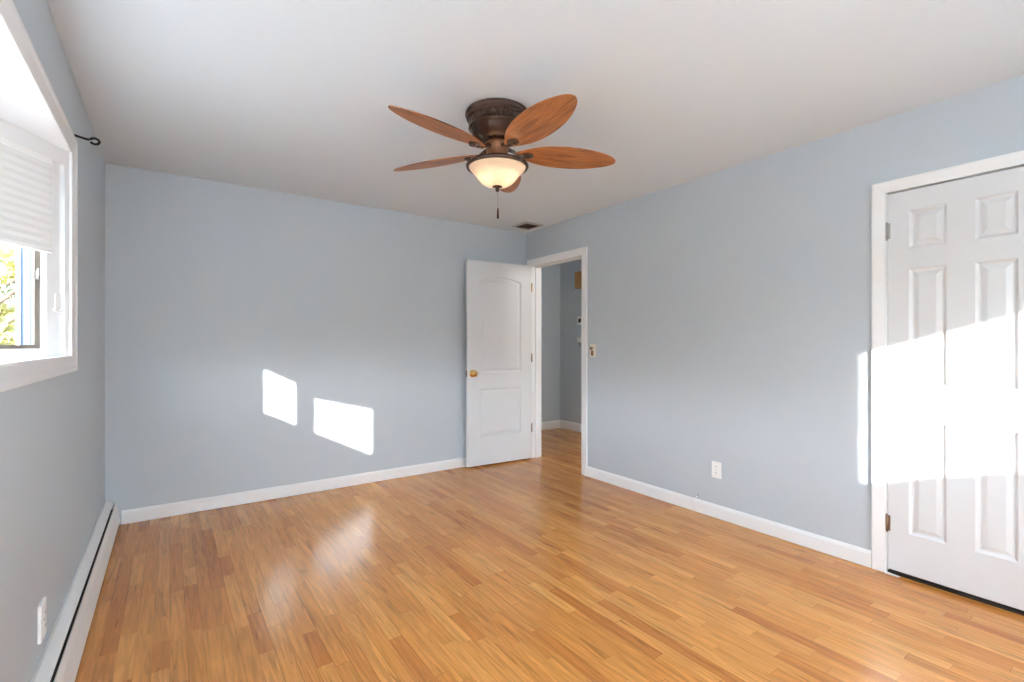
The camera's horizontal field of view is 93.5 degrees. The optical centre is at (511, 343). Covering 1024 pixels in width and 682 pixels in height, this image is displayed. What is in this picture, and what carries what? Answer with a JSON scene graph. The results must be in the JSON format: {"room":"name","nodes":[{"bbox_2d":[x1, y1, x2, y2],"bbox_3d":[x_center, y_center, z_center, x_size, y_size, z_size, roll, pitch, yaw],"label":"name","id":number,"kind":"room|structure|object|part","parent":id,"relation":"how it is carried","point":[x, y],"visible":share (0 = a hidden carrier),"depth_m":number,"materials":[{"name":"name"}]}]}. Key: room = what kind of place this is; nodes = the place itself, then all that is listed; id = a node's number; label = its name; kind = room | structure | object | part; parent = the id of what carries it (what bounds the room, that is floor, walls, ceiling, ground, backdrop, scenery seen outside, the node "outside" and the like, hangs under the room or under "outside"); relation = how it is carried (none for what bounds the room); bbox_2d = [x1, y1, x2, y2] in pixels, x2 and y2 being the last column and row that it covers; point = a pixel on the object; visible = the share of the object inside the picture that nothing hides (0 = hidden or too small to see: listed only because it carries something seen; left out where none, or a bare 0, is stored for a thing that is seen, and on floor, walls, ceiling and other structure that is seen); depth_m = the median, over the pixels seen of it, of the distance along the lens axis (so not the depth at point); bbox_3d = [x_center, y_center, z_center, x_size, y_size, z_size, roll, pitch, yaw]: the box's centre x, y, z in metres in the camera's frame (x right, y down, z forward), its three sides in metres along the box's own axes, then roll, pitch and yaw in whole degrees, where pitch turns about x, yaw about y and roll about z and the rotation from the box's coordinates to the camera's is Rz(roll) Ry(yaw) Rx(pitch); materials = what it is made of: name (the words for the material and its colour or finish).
{"room":"empty bedroom","nodes":[
{"label":"empty bedroom","id":0,"kind":"room"},
{"bbox_2d":[0,0,104,681],"bbox_3d":[-1.218,0.007,0.996,0.120,2.454,5.675,0,0,-35],"label":"wall","id":1,"kind":"structure","parent":0,"point":[52,430],"depth_m":1.83,"materials":[{"name":"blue paint"}]},
{"bbox_2d":[0,21,68,151],"bbox_3d":[-1.608,-0.849,1.287,0.420,0.030,1.764,0,0,-35],"label":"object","id":2,"kind":"structure","parent":1,"relation":"in","point":[22,106],"depth_m":1.65,"materials":[{"name":"white paint"}]},
{"bbox_2d":[0,355,68,362],"bbox_3d":[-1.608,0.065,1.287,0.420,0.030,1.764,0,0,-35],"label":"window sill","id":3,"kind":"structure","parent":1,"relation":"attached to","point":[2,359],"depth_m":1.66,"materials":[{"name":"white paint"}]},
{"bbox_2d":[0,0,77,391],"bbox_3d":[-1.458,-0.392,1.411,0.983,1.020,1.583,0,0,-5],"label":"window","id":4,"kind":"structure","parent":1,"relation":"in","point":[49,271],"depth_m":1.99,"materials":[{"name":"white paint"}]},
{"bbox_3d":[-1.939,-0.349,1.791,0.012,0.736,0.406,0,0,-5],"label":"screen frame","id":5,"kind":"part","parent":4,"relation":"part of","materials":[{"name":"brown metal"}]},
{"bbox_2d":[0,135,52,252],"bbox_3d":[-1.892,-0.571,1.795,0.029,0.391,0.390,0,0,-5],"label":"cellular shade","id":6,"kind":"object","parent":4,"relation":"attached to","point":[25,173],"visible":1,"depth_m":1.87,"materials":[{"name":"white fabric"}]},
{"bbox_3d":[-1.889,-0.385,1.795,0.020,0.020,0.390,0,0,-5],"label":"rail","id":7,"kind":"part","parent":6,"relation":"part of","materials":[{"name":"white plastic"}]},
{"bbox_3d":[-1.926,-0.364,1.792,0.038,0.810,0.500,0,0,-5],"label":"sash","id":8,"kind":"part","parent":4,"relation":"part of","materials":[{"name":"white paint"}]},
{"bbox_2d":[53,293,63,312],"bbox_3d":[-1.929,-0.173,2.046,0.014,0.082,0.049,0,0,-5],"label":"window latch","id":9,"kind":"object","parent":4,"relation":"attached to","point":[58,297],"visible":1,"depth_m":2.05,"materials":[{"name":"white plastic"}]},
{"bbox_2d":[37,597,45,644],"bbox_3d":[-1.585,0.932,1.627,0.013,0.125,0.080,0,0,-35],"label":"wall outlet","id":10,"kind":"object","parent":1,"relation":"attached to","point":[41,610],"visible":1,"depth_m":1.60,"materials":[{"name":"white plastic"}]},
{"bbox_2d":[30,500,119,681],"bbox_3d":[-1.137,1.143,1.056,0.080,0.181,5.405,0,0,-35],"label":"baseboard heater","id":11,"kind":"object","parent":1,"relation":"attached to","point":[61,656],"visible":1,"depth_m":2.00,"materials":[{"name":"white metal"}]},
{"bbox_2d":[74,134,100,145],"bbox_3d":[-1.909,-0.915,2.159,0.103,0.036,0.026,0,0,-35],"label":"curtain rod bracket","id":12,"kind":"object","parent":1,"relation":"attached to","point":[75,135],"visible":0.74,"depth_m":2.17,"materials":[{"name":"black metal"}]},
{"bbox_3d":[-1.924,-0.920,2.147,0.065,0.022,0.010,0,0,-35],"label":"arm","id":13,"kind":"part","parent":12,"relation":"part of","materials":[{"name":"black metal"}]},
{"bbox_2d":[105,163,525,524],"bbox_3d":[-1.330,0.007,4.323,3.789,2.454,0.120,0,0,-35],"label":"wall","id":14,"kind":"structure","parent":0,"point":[255,338],"depth_m":3.84,"materials":[{"name":"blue paint"}]},
{"bbox_2d":[122,457,465,524],"bbox_3d":[-1.255,1.186,4.294,3.461,0.092,0.014,0,0,-35],"label":"baseboard","id":15,"kind":"structure","parent":14,"relation":"attached to","point":[214,502],"depth_m":3.84,"materials":[{"name":"white paint"}]},
{"bbox_2d":[47,0,1023,232],"bbox_3d":[0.556,-1.280,2.951,5.277,0.120,6.810,0,0,-35],"label":"ceiling","id":16,"kind":"structure","parent":0,"point":[294,97],"depth_m":2.21,"materials":[{"name":"white paint"}]},
{"bbox_2d":[388,94,614,218],"bbox_3d":[-0.068,-0.943,2.503,1.266,0.555,1.242,0,0,-35],"label":"ceiling fan","id":17,"kind":"object","parent":16,"relation":"hanging from","point":[496,125],"visible":1,"depth_m":2.43,"materials":[{"name":"brown wood"}]},
{"bbox_3d":[-0.431,-1.014,2.707,0.563,0.048,0.181,0,0,24],"label":"blade","id":18,"kind":"part","parent":17,"relation":"part of","materials":[{"name":"brown wood"}]},
{"bbox_3d":[-0.336,-1.014,2.262,0.181,0.048,0.563,0,0,42],"label":"blade","id":19,"kind":"part","parent":17,"relation":"part of","materials":[{"name":"brown wood"}]},
{"bbox_3d":[-0.078,-0.884,2.549,0.300,0.104,0.300,0,0,-35],"label":"lamp shade","id":20,"kind":"part","parent":17,"relation":"part of","materials":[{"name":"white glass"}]},
{"bbox_3d":[-0.037,-1.014,2.934,0.181,0.048,0.563,0,0,6],"label":"blade","id":21,"kind":"part","parent":17,"relation":"part of","materials":[{"name":"brown wood"}]},
{"bbox_3d":[0.116,-1.014,2.215,0.181,0.048,0.563,0,0,-30],"label":"blade","id":22,"kind":"part","parent":17,"relation":"part of","materials":[{"name":"brown wood"}]},
{"bbox_3d":[0.300,-1.014,2.630,0.563,0.048,0.181,0,0,-12],"label":"blade","id":23,"kind":"part","parent":17,"relation":"part of","materials":[{"name":"brown wood"}]},
{"bbox_2d":[511,222,543,229],"bbox_3d":[0.159,-1.215,4.968,0.240,0.010,0.250,0,0,-35],"label":"ceiling vent","id":24,"kind":"object","parent":16,"relation":"in","point":[525,225],"visible":1,"depth_m":4.96,"materials":[{"name":"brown metal"}]},
{"bbox_2d":[75,428,1023,681],"bbox_3d":[0.556,1.284,2.951,5.277,0.100,6.810,0,0,-35],"label":"floor","id":25,"kind":"structure","parent":0,"point":[540,569],"depth_m":2.36,"materials":[{"name":"brown wood"}]},
{"bbox_2d":[887,569,1023,615],"bbox_3d":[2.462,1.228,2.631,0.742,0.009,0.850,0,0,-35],"label":"door gap","id":26,"kind":"object","parent":25,"relation":"on","point":[967,595],"visible":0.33,"depth_m":2.37,"materials":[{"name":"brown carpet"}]},
{"bbox_2d":[541,264,559,421],"bbox_3d":[0.165,0.007,6.776,1.488,2.454,0.120,0,0,-35],"label":"wall","id":27,"kind":"structure","parent":0,"point":[550,275],"depth_m":6.98,"materials":[{"name":"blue paint"}]},
{"bbox_2d":[541,420,559,429],"bbox_3d":[0.155,1.173,6.686,1.368,0.118,0.014,0,0,-35],"label":"baseboard","id":28,"kind":"structure","parent":27,"relation":"attached to","point":[547,425],"depth_m":6.96,"materials":[{"name":"white paint"}]},
{"bbox_2d":[560,259,581,423],"bbox_3d":[2.694,0.007,4.394,0.120,2.454,6.690,0,0,-35],"label":"wall","id":29,"kind":"structure","parent":0,"point":[570,297],"depth_m":6.91,"materials":[{"name":"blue paint"}]},
{"bbox_2d":[560,420,581,432],"bbox_3d":[1.853,1.173,5.464,0.014,0.118,3.944,0,0,-35],"label":"baseboard","id":30,"kind":"structure","parent":29,"relation":"attached to","point":[577,427],"depth_m":6.87,"materials":[{"name":"white paint"}]},
{"bbox_2d":[575,271,581,288],"bbox_3d":[0.963,-0.890,6.673,0.066,0.230,0.220,0,0,-35],"label":"door chime","id":31,"kind":"object","parent":29,"relation":"attached to","point":[578,275],"visible":0.59,"depth_m":6.67,"materials":[{"name":"brown wood"}]},
{"bbox_2d":[577,316,581,324],"bbox_3d":[0.951,-0.326,6.726,0.024,0.116,0.116,0,0,-35],"label":"thermostat","id":32,"kind":"object","parent":29,"relation":"attached to","point":[579,319],"visible":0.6,"depth_m":6.72,"materials":[{"name":"white plastic"}]},
{"bbox_2d":[526,74,1023,550],"bbox_3d":[1.427,0.007,3.568,0.121,2.454,6.810,0,0,-35],"label":"wall","id":33,"kind":"structure","parent":0,"point":[730,309],"depth_m":3.17,"materials":[{"name":"blue paint"}]},
{"bbox_2d":[465,259,531,466],"bbox_3d":[-0.126,0.191,4.965,0.782,2.050,0.156,0,0,-32],"label":"door","id":34,"kind":"structure","parent":33,"relation":"in","point":[498,295],"depth_m":4.93,"materials":[{"name":"white paint"}]},
{"bbox_3d":[-0.373,0.294,4.756,0.074,0.074,0.060,0,0,-32],"label":"knob","id":35,"kind":"part","parent":34,"relation":"part of","materials":[{"name":"gold metal"}]},
{"bbox_3d":[-0.122,0.691,4.967,0.492,0.480,0.035,0,0,-32],"label":"panel","id":36,"kind":"part","parent":34,"relation":"part of","materials":[{"name":"white paint"}]},
{"bbox_3d":[-0.122,-0.197,4.967,0.492,0.975,0.035,0,0,-32],"label":"panel","id":37,"kind":"part","parent":34,"relation":"part of","materials":[{"name":"white paint"}]},
{"bbox_2d":[527,246,587,475],"bbox_3d":[0.489,0.162,4.920,0.152,2.143,0.932,0,0,-35],"label":"door frame","id":38,"kind":"structure","parent":33,"relation":"attached to","point":[536,264],"depth_m":5.21,"materials":[{"name":"white paint"}]},
{"bbox_2d":[589,344,595,356],"bbox_3d":[0.740,0.062,4.434,0.022,0.120,0.076,0,0,-35],"label":"light switch","id":39,"kind":"object","parent":33,"relation":"attached to","point":[592,348],"visible":1,"depth_m":4.43,"materials":[{"name":"beige plastic"}]},
{"bbox_2d":[712,461,720,478],"bbox_3d":[1.450,0.894,3.421,0.009,0.116,0.072,0,0,-35],"label":"wall outlet","id":40,"kind":"object","parent":33,"relation":"attached to","point":[716,466],"visible":1,"depth_m":3.42,"materials":[{"name":"white plastic"}]},
{"bbox_2d":[586,466,871,567],"bbox_3d":[1.339,1.186,3.577,0.014,0.092,2.247,0,0,-35],"label":"baseboard","id":41,"kind":"structure","parent":33,"relation":"attached to","point":[836,548],"depth_m":3.23,"materials":[{"name":"white paint"}]},
{"bbox_2d":[872,150,1023,571],"bbox_3d":[2.243,0.180,2.391,0.152,2.106,0.725,0,0,-35],"label":"door frame","id":42,"kind":"structure","parent":33,"relation":"attached to","point":[880,191],"depth_m":2.61,"materials":[{"name":"white paint"}]},
{"bbox_2d":[885,166,1023,610],"bbox_3d":[2.194,0.202,2.362,0.065,2.012,0.599,0,0,-35],"label":"door","id":43,"kind":"structure","parent":33,"relation":"in","point":[954,519],"depth_m":2.37,"materials":[{"name":"white paint"}]},
{"bbox_3d":[2.136,-0.602,2.473,0.035,0.199,0.151,0,0,-35],"label":"panel","id":44,"kind":"part","parent":43,"relation":"part of","materials":[{"name":"white paint"}]},
{"bbox_3d":[2.136,-0.089,2.473,0.035,0.609,0.151,0,0,-35],"label":"panel","id":45,"kind":"part","parent":43,"relation":"part of","materials":[{"name":"white paint"}]},
{"bbox_3d":[2.136,0.699,2.473,0.035,0.598,0.151,0,0,-35],"label":"panel","id":46,"kind":"part","parent":43,"relation":"part of","materials":[{"name":"white paint"}]},
{"bbox_3d":[2.280,-0.602,2.265,0.035,0.199,0.145,0,0,-35],"label":"panel","id":47,"kind":"part","parent":43,"relation":"part of","materials":[{"name":"white paint"}]},
{"bbox_3d":[2.280,-0.089,2.265,0.035,0.609,0.145,0,0,-35],"label":"panel","id":48,"kind":"part","parent":43,"relation":"part of","materials":[{"name":"white paint"}]},
{"bbox_3d":[2.280,0.699,2.265,0.035,0.598,0.145,0,0,-35],"label":"panel","id":49,"kind":"part","parent":43,"relation":"part of","materials":[{"name":"white paint"}]},
{"label":"outside","id":50,"kind":"structure","parent":0,"visible":0},
{"bbox_3d":[0.000,1.844,0.000,120.000,0.020,120.000,0,0,-35],"label":"lawn","id":51,"kind":"structure","parent":50,"visible":0},
{"bbox_2d":[0,243,15,344],"bbox_3d":[-6.422,-0.001,5.614,3.307,3.685,2.661,0,0,1],"label":"leafy tree","id":52,"kind":"object","parent":51,"relation":"on","point":[7,324],"visible":0.05,"depth_m":5.65,"materials":[{"name":"green plant"}]},
{"bbox_2d":[0,247,15,335],"bbox_3d":[-11.381,-1.031,11.253,3.223,5.746,3.675,0,0,2],"label":"leafy tree","id":53,"kind":"object","parent":51,"relation":"on","point":[8,283],"visible":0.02,"depth_m":10.81,"materials":[{"name":"green plant"}]},
{"bbox_2d":[0,248,15,332],"bbox_3d":[-16.106,-1.842,16.091,4.210,7.360,4.745,0,0,-9],"label":"leafy tree","id":54,"kind":"object","parent":51,"relation":"on","point":[11,286],"visible":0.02,"depth_m":15.96,"materials":[{"name":"green plant"}]},
{"bbox_2d":[16,246,30,344],"bbox_3d":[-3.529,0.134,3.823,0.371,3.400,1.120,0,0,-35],"label":"post","id":55,"kind":"object","parent":51,"relation":"on","point":[23,255],"depth_m":3.29,"materials":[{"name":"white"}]}
]}

